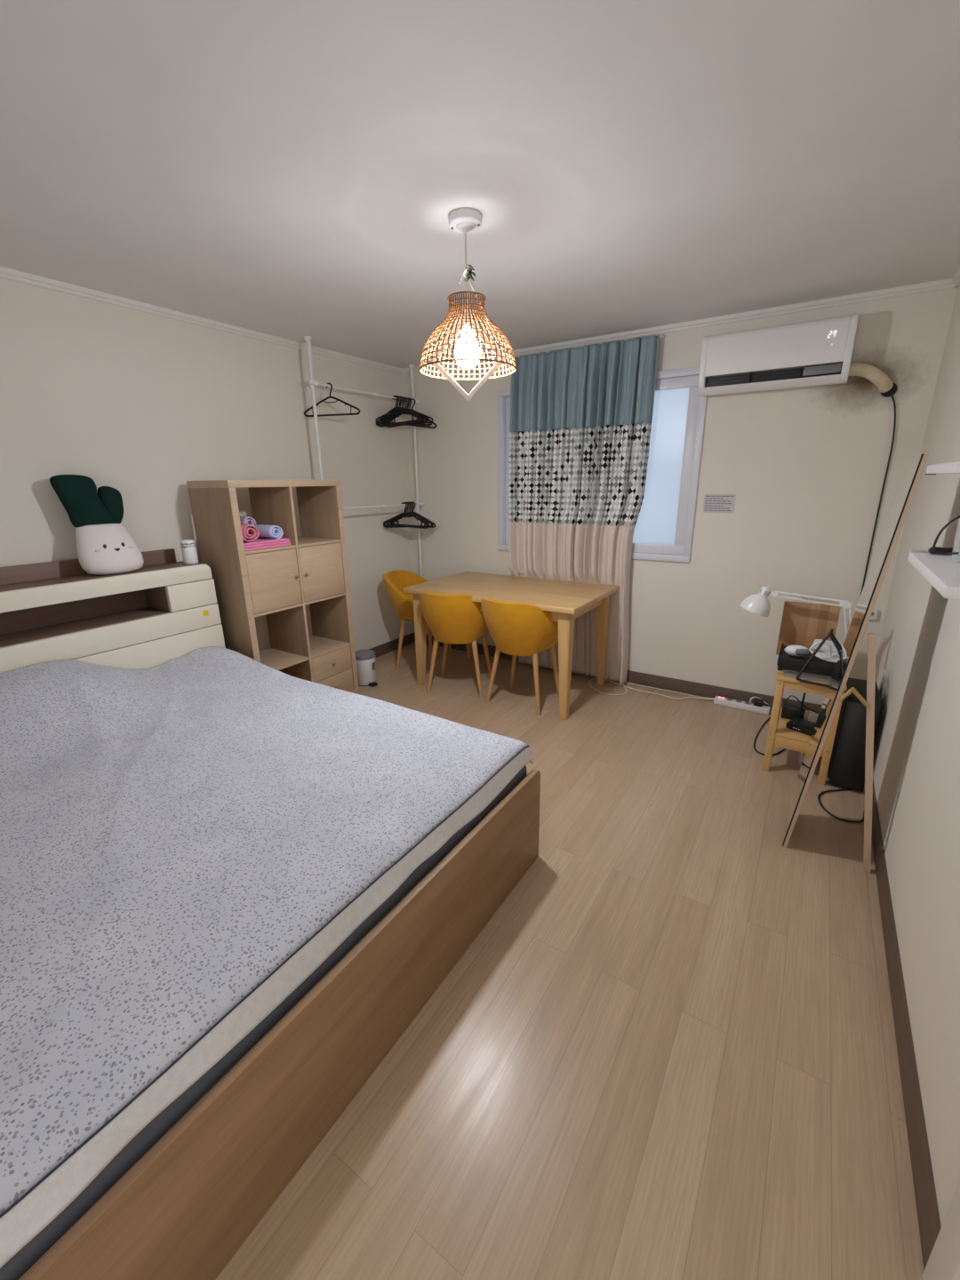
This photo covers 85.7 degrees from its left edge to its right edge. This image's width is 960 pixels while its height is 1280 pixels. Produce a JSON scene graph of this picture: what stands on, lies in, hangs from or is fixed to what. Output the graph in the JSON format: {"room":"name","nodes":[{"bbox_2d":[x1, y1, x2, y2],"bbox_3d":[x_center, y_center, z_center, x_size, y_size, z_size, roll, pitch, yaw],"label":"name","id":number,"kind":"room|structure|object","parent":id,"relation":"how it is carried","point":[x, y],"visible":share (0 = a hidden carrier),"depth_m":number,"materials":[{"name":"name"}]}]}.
{"room":"studio apartment","nodes":[
{"label":"studio apartment","id":0,"kind":"room"},
{"bbox_2d":[0,277,414,651],"bbox_3d":[-2.015,-0.495,2.659,0.150,2.335,5.200,10,20,31],"label":"wall","id":1,"kind":"structure","parent":0,"point":[141,405],"depth_m":2.85,"materials":[{"name":"beige paint"}]},
{"bbox_2d":[0,265,401,374],"bbox_3d":[-1.955,-1.582,2.276,0.028,0.035,4.900,10,20,31],"label":"trim","id":2,"kind":"structure","parent":1,"relation":"attached to","point":[6,273],"depth_m":2.73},
{"bbox_2d":[368,632,415,657],"bbox_3d":[-1.936,0.590,2.940,0.011,0.093,4.889,10,20,31],"label":"baseboard","id":3,"kind":"structure","parent":1,"relation":"attached to","point":[385,648],"depth_m":4.64,"materials":[{"name":"brown wood"}]},
{"bbox_2d":[0,0,959,367],"bbox_3d":[-0.510,-1.393,1.365,3.762,0.100,5.200,10,20,31],"label":"ceiling","id":4,"kind":"structure","parent":0,"point":[292,170],"depth_m":1.48,"materials":[{"name":"white paint"}]},
{"bbox_2d":[418,208,516,400],"bbox_3d":[-0.048,-1.196,1.898,0.368,0.602,0.368,-14,22,-38],"label":"pendant lamp","id":5,"kind":"object","parent":4,"relation":"hanging from","point":[467,351],"visible":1,"depth_m":1.86,"materials":[{"name":"brown wicker"}]},
{"bbox_2d":[215,641,924,1279],"bbox_3d":[-0.479,0.935,2.077,3.762,0.100,5.200,10,20,31],"label":"floor","id":6,"kind":"structure","parent":0,"point":[669,1052],"depth_m":1.37,"materials":[{"name":"laminate"}]},
{"bbox_2d":[0,548,540,1279],"bbox_3d":[-1.237,0.405,1.778,2.300,1.108,1.870,10,20,31],"label":"bed","id":7,"kind":"object","parent":6,"relation":"on","point":[182,1212],"visible":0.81,"depth_m":1.23,"materials":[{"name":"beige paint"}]},
{"bbox_2d":[49,474,143,575],"bbox_3d":[-1.839,-0.559,2.511,0.189,0.466,0.290,10,20,31],"label":"plush toy","id":8,"kind":"object","parent":7,"relation":"on","point":[104,546],"visible":1,"depth_m":2.47,"materials":[{"name":"white fabric"}]},
{"bbox_2d":[0,560,207,591],"bbox_3d":[-2.086,-0.170,2.186,0.225,0.077,1.820,10,20,31],"label":"shelf","id":9,"kind":"object","parent":7,"relation":"attached to","point":[55,579],"depth_m":2.45,"materials":[{"name":"white wood"}]},
{"bbox_2d":[179,539,198,564],"bbox_3d":[-1.593,-0.483,2.835,0.073,0.127,0.073,10,20,31],"label":"canister","id":10,"kind":"object","parent":7,"relation":"on","point":[188,549],"visible":1,"depth_m":2.81,"materials":[{"name":"white plastic"}]},
{"bbox_2d":[180,542,195,548],"bbox_3d":[-1.580,-0.515,2.809,0.072,0.026,0.030,-14,21,-37],"label":"print","id":11,"kind":"object","parent":10,"relation":"attached to","point":[183,545],"depth_m":2.80,"materials":[{"name":"grey paper"}]},
{"bbox_2d":[0,765,527,1279],"bbox_3d":[-1.121,0.626,1.789,1.980,0.274,1.760,10,20,31],"label":"mattress","id":12,"kind":"object","parent":7,"relation":"on","point":[15,1268],"visible":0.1,"depth_m":0.94,"materials":[{"name":"black fabric"}]},
{"bbox_2d":[0,646,533,1268],"bbox_3d":[-1.114,0.406,1.730,1.988,0.301,1.806,10,20,31],"label":"bedspread","id":13,"kind":"object","parent":12,"relation":"on","point":[185,840],"visible":1,"depth_m":1.34,"materials":[{"name":"white fabric"}]},
{"bbox_2d":[186,479,359,694],"bbox_3d":[-1.245,-0.249,3.297,0.407,1.470,0.770,10,20,31],"label":"cube shelf","id":14,"kind":"object","parent":6,"relation":"on","point":[277,583],"visible":0.86,"depth_m":3.16,"materials":[{"name":"brown wood"}]},
{"bbox_2d":[243,537,291,551],"bbox_3d":[-1.323,-0.565,3.025,0.275,0.042,0.321,10,20,31],"label":"towel","id":15,"kind":"object","parent":14,"relation":"on","point":[259,543],"visible":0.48,"depth_m":2.96,"materials":[{"name":"pink fabric"}]},
{"bbox_2d":[240,523,259,541],"bbox_3d":[-1.375,-0.608,2.927,0.240,0.099,0.131,10,20,31],"label":"towel","id":16,"kind":"object","parent":15,"relation":"on","point":[250,532],"visible":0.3,"depth_m":2.88,"materials":[{"name":"pink fabric"}]},
{"bbox_2d":[240,516,255,525],"bbox_3d":[-1.399,-0.691,3.026,0.154,0.066,0.085,7,19,23],"label":"towel","id":17,"kind":"object","parent":16,"relation":"on","point":[247,520],"visible":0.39,"depth_m":2.98,"materials":[{"name":"fabric"}]},
{"bbox_2d":[254,524,283,539],"bbox_3d":[-1.281,-0.638,3.063,0.228,0.088,0.093,8,19,26],"label":"towel","id":18,"kind":"object","parent":15,"relation":"on","point":[266,531],"visible":0.73,"depth_m":3.01,"materials":[{"name":"blue fabric"}]},
{"bbox_2d":[304,336,427,646],"bbox_3d":[-0.791,-0.925,4.011,0.069,2.335,1.130,10,20,31],"label":"clothes rack","id":19,"kind":"object","parent":6,"relation":"on","point":[313,383],"visible":0.61,"depth_m":3.71,"materials":[{"name":"white plastic"}]},
{"bbox_2d":[304,382,359,416],"bbox_3d":[-0.996,-1.603,3.449,0.412,0.204,0.013,3,17,12],"label":"clothes hanger","id":20,"kind":"object","parent":19,"relation":"hanging from","point":[330,396],"visible":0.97,"depth_m":3.45,"materials":[{"name":"black plastic"}]},
{"bbox_2d":[376,395,419,426],"bbox_3d":[-0.638,-1.763,3.969,0.412,0.212,0.012,8,19,26],"label":"clothes hanger","id":21,"kind":"object","parent":19,"relation":"hanging from","point":[396,407],"visible":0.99,"depth_m":3.96,"materials":[{"name":"black plastic"}]},
{"bbox_2d":[377,395,421,424],"bbox_3d":[-0.634,-1.772,3.985,0.412,0.204,0.013,6,18,25],"label":"clothes hanger","id":22,"kind":"object","parent":19,"relation":"hanging from","point":[396,396],"visible":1,"depth_m":3.97,"materials":[{"name":"black plastic"}]},
{"bbox_2d":[375,396,424,425],"bbox_3d":[-0.626,-1.776,4.020,0.411,0.216,0.012,4,18,14],"label":"clothes hanger","id":23,"kind":"object","parent":19,"relation":"hanging from","point":[400,396],"visible":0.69,"depth_m":4.03,"materials":[{"name":"black plastic"}]},
{"bbox_2d":[379,395,424,427],"bbox_3d":[-0.614,-1.770,3.998,0.411,0.216,0.012,6,18,21],"label":"clothes hanger","id":24,"kind":"object","parent":19,"relation":"hanging from","point":[389,414],"visible":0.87,"depth_m":3.99,"materials":[{"name":"black plastic"}]},
{"bbox_2d":[381,396,424,424],"bbox_3d":[-0.612,-1.783,4.034,0.412,0.212,0.012,7,19,24],"label":"clothes hanger","id":25,"kind":"object","parent":19,"relation":"hanging from","point":[423,422],"visible":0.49,"depth_m":4.00,"materials":[{"name":"black plastic"}]},
{"bbox_2d":[384,396,427,425],"bbox_3d":[-0.596,-1.791,4.045,0.412,0.204,0.013,7,19,23],"label":"clothes hanger","id":26,"kind":"object","parent":19,"relation":"hanging from","point":[392,415],"visible":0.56,"depth_m":4.03,"materials":[{"name":"black plastic"}]},
{"bbox_2d":[383,502,428,527],"bbox_3d":[-0.614,-1.023,4.229,0.412,0.204,0.013,3,17,18],"label":"clothes hanger","id":27,"kind":"object","parent":19,"relation":"hanging from","point":[404,512],"visible":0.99,"depth_m":4.23,"materials":[{"name":"black plastic"}]},
{"bbox_2d":[383,502,429,527],"bbox_3d":[-0.611,-1.025,4.246,0.412,0.209,0.012,4,18,14],"label":"clothes hanger","id":28,"kind":"object","parent":19,"relation":"hanging from","point":[405,502],"visible":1,"depth_m":4.26,"materials":[{"name":"black plastic"}]},
{"bbox_2d":[388,501,428,528],"bbox_3d":[-0.603,-1.029,4.264,0.412,0.213,0.012,7,19,24],"label":"clothes hanger","id":29,"kind":"object","parent":19,"relation":"hanging from","point":[406,501],"visible":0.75,"depth_m":4.23,"materials":[{"name":"black plastic"}]},
{"bbox_2d":[386,501,431,527],"bbox_3d":[-0.587,-1.037,4.274,0.412,0.204,0.013,5,18,16],"label":"clothes hanger","id":30,"kind":"object","parent":19,"relation":"hanging from","point":[408,501],"visible":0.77,"depth_m":4.26,"materials":[{"name":"black plastic"}]},
{"bbox_2d":[388,397,429,427],"bbox_3d":[-0.577,-1.790,4.058,0.412,0.213,0.012,8,19,26],"label":"clothes hanger","id":31,"kind":"object","parent":19,"relation":"hanging from","point":[405,397],"visible":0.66,"depth_m":4.03,"materials":[{"name":"black plastic"}]},
{"bbox_2d":[385,397,433,427],"bbox_3d":[-0.567,-1.796,4.074,0.412,0.212,0.012,3,17,12],"label":"clothes hanger","id":32,"kind":"object","parent":19,"relation":"hanging from","point":[397,414],"visible":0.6,"depth_m":4.07,"materials":[{"name":"black plastic"}]},
{"bbox_2d":[385,398,437,428],"bbox_3d":[-0.553,-1.810,4.140,0.410,0.224,0.012,-1,17,-1],"label":"clothes hanger","id":33,"kind":"object","parent":19,"relation":"hanging from","point":[434,423],"visible":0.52,"depth_m":4.16,"materials":[{"name":"black plastic"}]},
{"bbox_2d":[390,397,432,425],"bbox_3d":[-0.574,-1.801,4.093,0.412,0.214,0.012,4,18,14],"label":"clothes hanger","id":34,"kind":"object","parent":19,"relation":"hanging from","point":[408,397],"visible":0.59,"depth_m":4.08,"materials":[{"name":"black plastic"}]},
{"bbox_2d":[391,501,432,527],"bbox_3d":[-0.576,-1.042,4.289,0.412,0.204,0.013,7,19,23],"label":"clothes hanger","id":35,"kind":"object","parent":19,"relation":"hanging from","point":[431,525],"visible":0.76,"depth_m":4.26,"materials":[{"name":"black plastic"}]},
{"bbox_2d":[392,398,431,425],"bbox_3d":[-0.562,-1.806,4.109,0.412,0.213,0.012,7,19,24],"label":"clothes hanger","id":36,"kind":"object","parent":19,"relation":"hanging from","point":[410,398],"visible":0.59,"depth_m":4.08,"materials":[{"name":"black plastic"}]},
{"bbox_2d":[392,501,433,527],"bbox_3d":[-0.566,-1.046,4.303,0.412,0.204,0.013,7,19,24],"label":"clothes hanger","id":37,"kind":"object","parent":19,"relation":"hanging from","point":[411,501],"visible":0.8,"depth_m":4.28,"materials":[{"name":"black plastic"}]},
{"bbox_2d":[391,501,435,527],"bbox_3d":[-0.565,-1.047,4.322,0.412,0.214,0.012,4,18,14],"label":"clothes hanger","id":38,"kind":"object","parent":19,"relation":"hanging from","point":[412,501],"visible":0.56,"depth_m":4.31,"materials":[{"name":"black plastic"}]},
{"bbox_2d":[394,501,439,526],"bbox_3d":[-0.537,-1.060,4.346,0.412,0.204,0.013,3,17,12],"label":"clothes hanger","id":39,"kind":"object","parent":19,"relation":"hanging from","point":[421,514],"visible":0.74,"depth_m":4.33,"materials":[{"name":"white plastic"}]},
{"bbox_2d":[355,649,377,686],"bbox_3d":[-0.851,0.207,3.878,0.203,0.249,0.172,10,20,31],"label":"pedal bin","id":40,"kind":"object","parent":6,"relation":"on","point":[365,659],"visible":0.84,"depth_m":3.83,"materials":[{"name":"white plastic"}]},
{"bbox_2d":[382,569,452,668],"bbox_3d":[-0.501,-0.172,4.244,0.559,0.755,0.545,4,18,16],"label":"shell chair","id":41,"kind":"object","parent":6,"relation":"on","point":[395,581],"visible":0.5,"depth_m":4.13,"materials":[{"name":"yellow plastic"}]},
{"bbox_2d":[418,592,491,696],"bbox_3d":[-0.152,-0.009,3.696,0.545,0.755,0.559,3,17,11],"label":"shell chair","id":42,"kind":"object","parent":6,"relation":"on","point":[455,619],"visible":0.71,"depth_m":3.47,"materials":[{"name":"yellow plastic"}]},
{"bbox_2d":[403,571,618,719],"bbox_3d":[0.221,-0.023,3.752,1.295,0.735,0.800,10,20,31],"label":"dining table","id":43,"kind":"object","parent":6,"relation":"on","point":[566,601],"visible":0.91,"depth_m":3.57,"materials":[{"name":"brown wood"}]},
{"bbox_2d":[480,598,559,715],"bbox_3d":[0.275,0.064,3.439,0.545,0.755,0.559,12,21,37],"label":"shell chair","id":44,"kind":"object","parent":6,"relation":"on","point":[516,628],"visible":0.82,"depth_m":3.21,"materials":[{"name":"yellow plastic"}]},
{"bbox_2d":[589,678,713,700],"bbox_3d":[1.160,0.370,3.635,0.879,0.022,0.291,10,20,31],"label":"extension cord","id":45,"kind":"object","parent":6,"relation":"on","point":[623,685],"visible":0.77,"depth_m":3.64,"materials":[{"name":"white plastic"}]},
{"bbox_2d":[625,681,714,698],"bbox_3d":[1.307,0.347,3.701,0.709,0.026,0.026,11,21,34],"label":"lead","id":46,"kind":"object","parent":6,"relation":"on","point":[626,682],"visible":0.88,"depth_m":3.68,"materials":[{"name":"white plastic"}]},
{"bbox_2d":[713,696,770,714],"bbox_3d":[1.716,0.425,3.395,0.330,0.046,0.056,11,21,34],"label":"power strip","id":47,"kind":"object","parent":6,"relation":"on","point":[720,700],"visible":1,"depth_m":3.38,"materials":[{"name":"white plastic"}]},
{"bbox_2d":[749,696,772,708],"bbox_3d":[1.824,0.404,3.354,0.151,0.077,0.029,3,17,11],"label":"lead","id":48,"kind":"object","parent":47,"relation":"attached to","point":[752,697],"visible":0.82,"depth_m":3.35,"materials":[{"name":"plastic"}]},
{"bbox_2d":[753,698,772,707],"bbox_3d":[1.860,0.432,3.302,0.208,0.079,0.048,8,19,28],"label":"plug","id":49,"kind":"object","parent":47,"relation":"on","point":[758,702],"visible":0.85,"depth_m":3.31,"materials":[{"name":"black plastic"}]},
{"bbox_2d":[753,717,785,755],"bbox_3d":[1.732,0.534,3.058,0.160,0.032,0.640,10,20,31],"label":"lead","id":50,"kind":"object","parent":6,"relation":"on","point":[769,717],"visible":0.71,"depth_m":2.92,"materials":[{"name":"black plastic"}]},
{"bbox_2d":[761,670,847,784],"bbox_3d":[1.679,0.394,2.692,0.286,0.518,0.412,10,20,31],"label":"step stool","id":51,"kind":"object","parent":6,"relation":"on","point":[779,735],"visible":0.59,"depth_m":2.54,"materials":[{"name":"yellow wood"}]},
{"bbox_2d":[780,698,806,719],"bbox_3d":[1.679,0.374,2.773,0.103,0.074,0.110,10,20,31],"label":"black modem","id":52,"kind":"object","parent":51,"relation":"on","point":[790,708],"visible":0.91,"depth_m":2.74,"materials":[{"name":"plastic"}]},
{"bbox_2d":[739,581,851,637],"bbox_3d":[1.612,-0.079,2.643,0.533,0.415,0.146,10,20,31],"label":"desk lamp","id":53,"kind":"object","parent":51,"relation":"on","point":[758,604],"visible":0.84,"depth_m":2.66,"materials":[{"name":"grey plastic"}]},
{"bbox_2d":[775,705,824,746],"bbox_3d":[1.680,0.442,2.707,0.208,0.016,0.392,10,20,31],"label":"shelf","id":54,"kind":"object","parent":51,"relation":"attached to","point":[785,734],"depth_m":2.59,"materials":[{"name":"yellow wood"}]},
{"bbox_2d":[785,692,815,735],"bbox_3d":[1.652,0.373,2.608,0.120,0.168,0.136,-12,20,-33],"label":"router","id":55,"kind":"object","parent":51,"relation":"on","point":[797,724],"visible":0.65,"depth_m":2.62,"materials":[{"name":"black plastic"}]},
{"bbox_2d":[784,695,819,713],"bbox_3d":[1.733,0.353,2.700,0.224,0.135,0.136,1,17,5],"label":"lead","id":56,"kind":"object","parent":51,"relation":"on","point":[791,695],"visible":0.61,"depth_m":2.65,"materials":[{"name":"black plastic"}]},
{"bbox_2d":[776,600,840,655],"bbox_3d":[1.735,-0.048,2.743,0.250,0.295,0.043,10,20,31],"label":"wooden board","id":57,"kind":"object","parent":51,"relation":"on","point":[802,623],"visible":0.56,"depth_m":2.73,"materials":[{"name":"brown wood"}]},
{"bbox_2d":[808,711,818,722],"bbox_3d":[1.757,0.406,2.717,0.057,0.044,0.061,10,20,31],"label":"power adapter","id":58,"kind":"object","parent":51,"relation":"on","point":[812,716],"visible":0.62,"depth_m":2.70,"materials":[{"name":"white plastic"}]},
{"bbox_3d":[1.646,0.150,2.557,0.240,0.027,0.240,10,20,31],"label":"clear riser","id":59,"kind":"object","parent":51,"relation":"on","visible":0},
{"bbox_2d":[776,639,842,678],"bbox_3d":[1.629,0.060,2.529,0.280,0.159,0.256,10,20,31],"label":"media box","id":60,"kind":"object","parent":59,"relation":"on","point":[817,667],"depth_m":2.46,"materials":[{"name":"black plastic"}]},
{"bbox_2d":[784,645,810,656],"bbox_3d":[1.547,0.053,2.523,0.111,0.052,0.067,10,20,31],"label":"handset","id":61,"kind":"object","parent":60,"relation":"on","point":[799,651],"visible":1,"depth_m":2.50,"materials":[{"name":"white plastic"}]},
{"bbox_2d":[795,628,841,687],"bbox_3d":[1.628,0.067,2.458,0.182,0.265,0.186,10,20,31],"label":"bracket","id":62,"kind":"object","parent":60,"relation":"attached to","point":[830,634],"visible":0.8,"depth_m":2.42,"materials":[{"name":"black plastic"}]},
{"bbox_2d":[817,788,863,823],"bbox_3d":[1.701,0.721,2.436,0.181,0.044,0.426,10,20,31],"label":"cable","id":63,"kind":"object","parent":6,"relation":"on","point":[831,790],"visible":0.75,"depth_m":2.35,"materials":[{"name":"black plastic"}]},
{"bbox_2d":[828,677,881,791],"bbox_3d":[1.859,0.459,2.580,0.135,0.455,0.388,10,20,31],"label":"bag","id":64,"kind":"object","parent":6,"relation":"on","point":[846,767],"visible":0.82,"depth_m":2.45,"materials":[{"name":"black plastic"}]},
{"bbox_2d":[782,453,928,872],"bbox_3d":[1.417,0.113,1.927,0.295,1.510,0.276,9,20,30],"label":"mirror","id":65,"kind":"object","parent":6,"relation":"on","point":[913,471],"visible":1,"depth_m":1.86,"materials":[{"name":"brown wood"}]},
{"bbox_2d":[401,287,957,704],"bbox_3d":[0.868,-0.868,3.749,3.462,2.335,0.150,10,20,31],"label":"wall","id":66,"kind":"structure","parent":0,"point":[804,468],"depth_m":3.14,"materials":[{"name":"beige paint"}]},
{"bbox_2d":[508,335,663,684],"bbox_3d":[0.651,-0.829,3.700,1.080,2.252,0.132,10,20,31],"label":"curtain","id":67,"kind":"object","parent":66,"relation":"hanging from","point":[581,418],"visible":0.78,"depth_m":3.57,"materials":[{"name":"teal fabric"}]},
{"bbox_2d":[496,366,707,562],"bbox_3d":[0.784,-1.191,3.660,1.468,1.173,0.120,10,20,31],"label":"window","id":68,"kind":"structure","parent":66,"relation":"in","point":[665,524],"depth_m":3.36,"materials":[{"name":"white glass"}]},
{"bbox_2d":[426,633,822,711],"bbox_3d":[0.834,0.224,4.014,3.452,0.093,0.011,10,20,31],"label":"baseboard","id":69,"kind":"structure","parent":66,"relation":"attached to","point":[688,687],"depth_m":3.64,"materials":[{"name":"brown wood"}]},
{"bbox_2d":[401,278,958,374],"bbox_3d":[0.805,-1.945,3.341,3.462,0.035,0.028,10,20,31],"label":"trim","id":70,"kind":"structure","parent":66,"relation":"attached to","point":[945,284],"depth_m":2.92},
{"bbox_2d":[702,494,735,512],"bbox_3d":[1.495,-0.853,3.236,0.181,0.114,0.002,10,20,31],"label":"notice","id":71,"kind":"object","parent":66,"relation":"attached to","point":[713,503],"visible":1,"depth_m":3.23,"materials":[{"name":"grey paper"}]},
{"bbox_2d":[704,496,733,511],"bbox_3d":[1.493,-0.854,3.236,0.158,0.092,0.001,10,20,31],"label":"print","id":72,"kind":"object","parent":71,"relation":"attached to","point":[712,503],"depth_m":3.24,"materials":[{"name":"grey paper"}]},
{"bbox_2d":[698,313,858,396],"bbox_3d":[1.601,-1.530,2.826,0.715,0.302,0.200,10,20,31],"label":"air conditioner","id":73,"kind":"object","parent":66,"relation":"attached to","point":[815,353],"visible":1,"depth_m":2.74,"materials":[{"name":"white plastic"}]},
{"bbox_2d":[704,362,842,387],"bbox_3d":[1.565,-1.429,2.798,0.649,0.053,0.038,10,20,31],"label":"outlet","id":74,"kind":"object","parent":73,"relation":"attached to","point":[792,372],"depth_m":2.79,"materials":[{"name":"black plastic"}]},
{"bbox_2d":[848,362,893,392],"bbox_3d":[2.007,-1.355,2.672,0.240,0.147,0.088,3,17,12],"label":"drain pipe","id":75,"kind":"object","parent":66,"relation":"attached to","point":[877,377],"visible":0.88,"depth_m":2.64,"materials":[{"name":"beige plastic"}]},
{"bbox_2d":[869,608,878,620],"bbox_3d":[2.218,-0.150,2.956,0.080,0.060,0.030,10,20,31],"label":"junction box","id":76,"kind":"object","parent":66,"relation":"attached to","point":[874,613],"visible":0.44,"depth_m":2.93,"materials":[{"name":"white plastic"}]},
{"bbox_2d":[880,383,896,397],"bbox_3d":[2.115,-1.294,2.676,0.068,0.068,0.010,10,20,31],"label":"wall hole sleeve","id":77,"kind":"structure","parent":66,"relation":"attached to","point":[893,389],"depth_m":2.67,"materials":[{"name":"black plastic"}]},
{"bbox_2d":[860,391,895,594],"bbox_3d":[2.152,-0.721,2.823,0.074,1.172,0.021,10,20,31],"label":"hanging cable","id":78,"kind":"object","parent":77,"relation":"hanging from","point":[891,393],"visible":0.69,"depth_m":2.78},
{"bbox_2d":[872,284,959,1225],"bbox_3d":[1.026,0.037,0.783,0.150,2.335,5.200,10,20,31],"label":"wall","id":79,"kind":"structure","parent":0,"point":[916,764],"depth_m":1.61,"materials":[{"name":"white paint"}]},
{"bbox_2d":[879,670,887,700],"bbox_3d":[1.986,0.224,2.550,0.012,0.120,0.120,10,20,31],"label":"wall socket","id":80,"kind":"object","parent":79,"relation":"attached to","point":[884,679],"visible":0.97,"depth_m":2.52,"materials":[{"name":"white plastic"}]},
{"bbox_2d":[871,778,941,1270],"bbox_3d":[1.569,0.818,2.040,0.011,0.093,2.690,10,20,31],"label":"baseboard","id":81,"kind":"structure","parent":79,"relation":"attached to","point":[928,1215],"depth_m":1.26,"materials":[{"name":"wood"}]},
{"bbox_2d":[908,548,959,599],"bbox_3d":[0.969,-0.128,0.983,0.198,0.025,0.497,10,20,31],"label":"wall shelf","id":82,"kind":"object","parent":79,"relation":"attached to","point":[942,572],"visible":1,"depth_m":0.99,"materials":[{"name":"white plastic"}]},
{"bbox_2d":[928,546,959,555],"bbox_3d":[1.063,-0.197,1.153,0.096,0.014,0.028,10,20,31],"label":"case","id":83,"kind":"object","parent":82,"relation":"on","point":[937,548],"visible":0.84,"depth_m":1.15,"materials":[{"name":"black plastic"}]},
{"bbox_2d":[932,515,959,554],"bbox_3d":[0.966,-0.202,0.986,0.139,0.120,0.054,5,18,19],"label":"cable loop","id":84,"kind":"object","parent":82,"relation":"on","point":[958,516],"visible":1,"depth_m":1.03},
{"bbox_2d":[921,1181,959,1279],"bbox_3d":[0.537,0.332,0.277,0.061,2.080,1.010,10,20,31],"label":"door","id":85,"kind":"structure","parent":79,"relation":"in","point":[943,1263],"depth_m":0.90,"materials":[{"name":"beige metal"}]},
{"bbox_2d":[925,461,959,474],"bbox_3d":[0.893,-0.276,0.818,0.198,0.022,0.812,10,20,31],"label":"wall shelf","id":86,"kind":"object","parent":79,"relation":"attached to","point":[953,468],"visible":1,"depth_m":1.01,"materials":[{"name":"white plastic"}]},
{"bbox_2d":[952,267,959,287],"bbox_3d":[0.936,-1.076,0.493,0.028,0.035,4.900,10,20,31],"label":"trim","id":87,"kind":"structure","parent":79,"relation":"attached to","point":[956,278],"depth_m":2.40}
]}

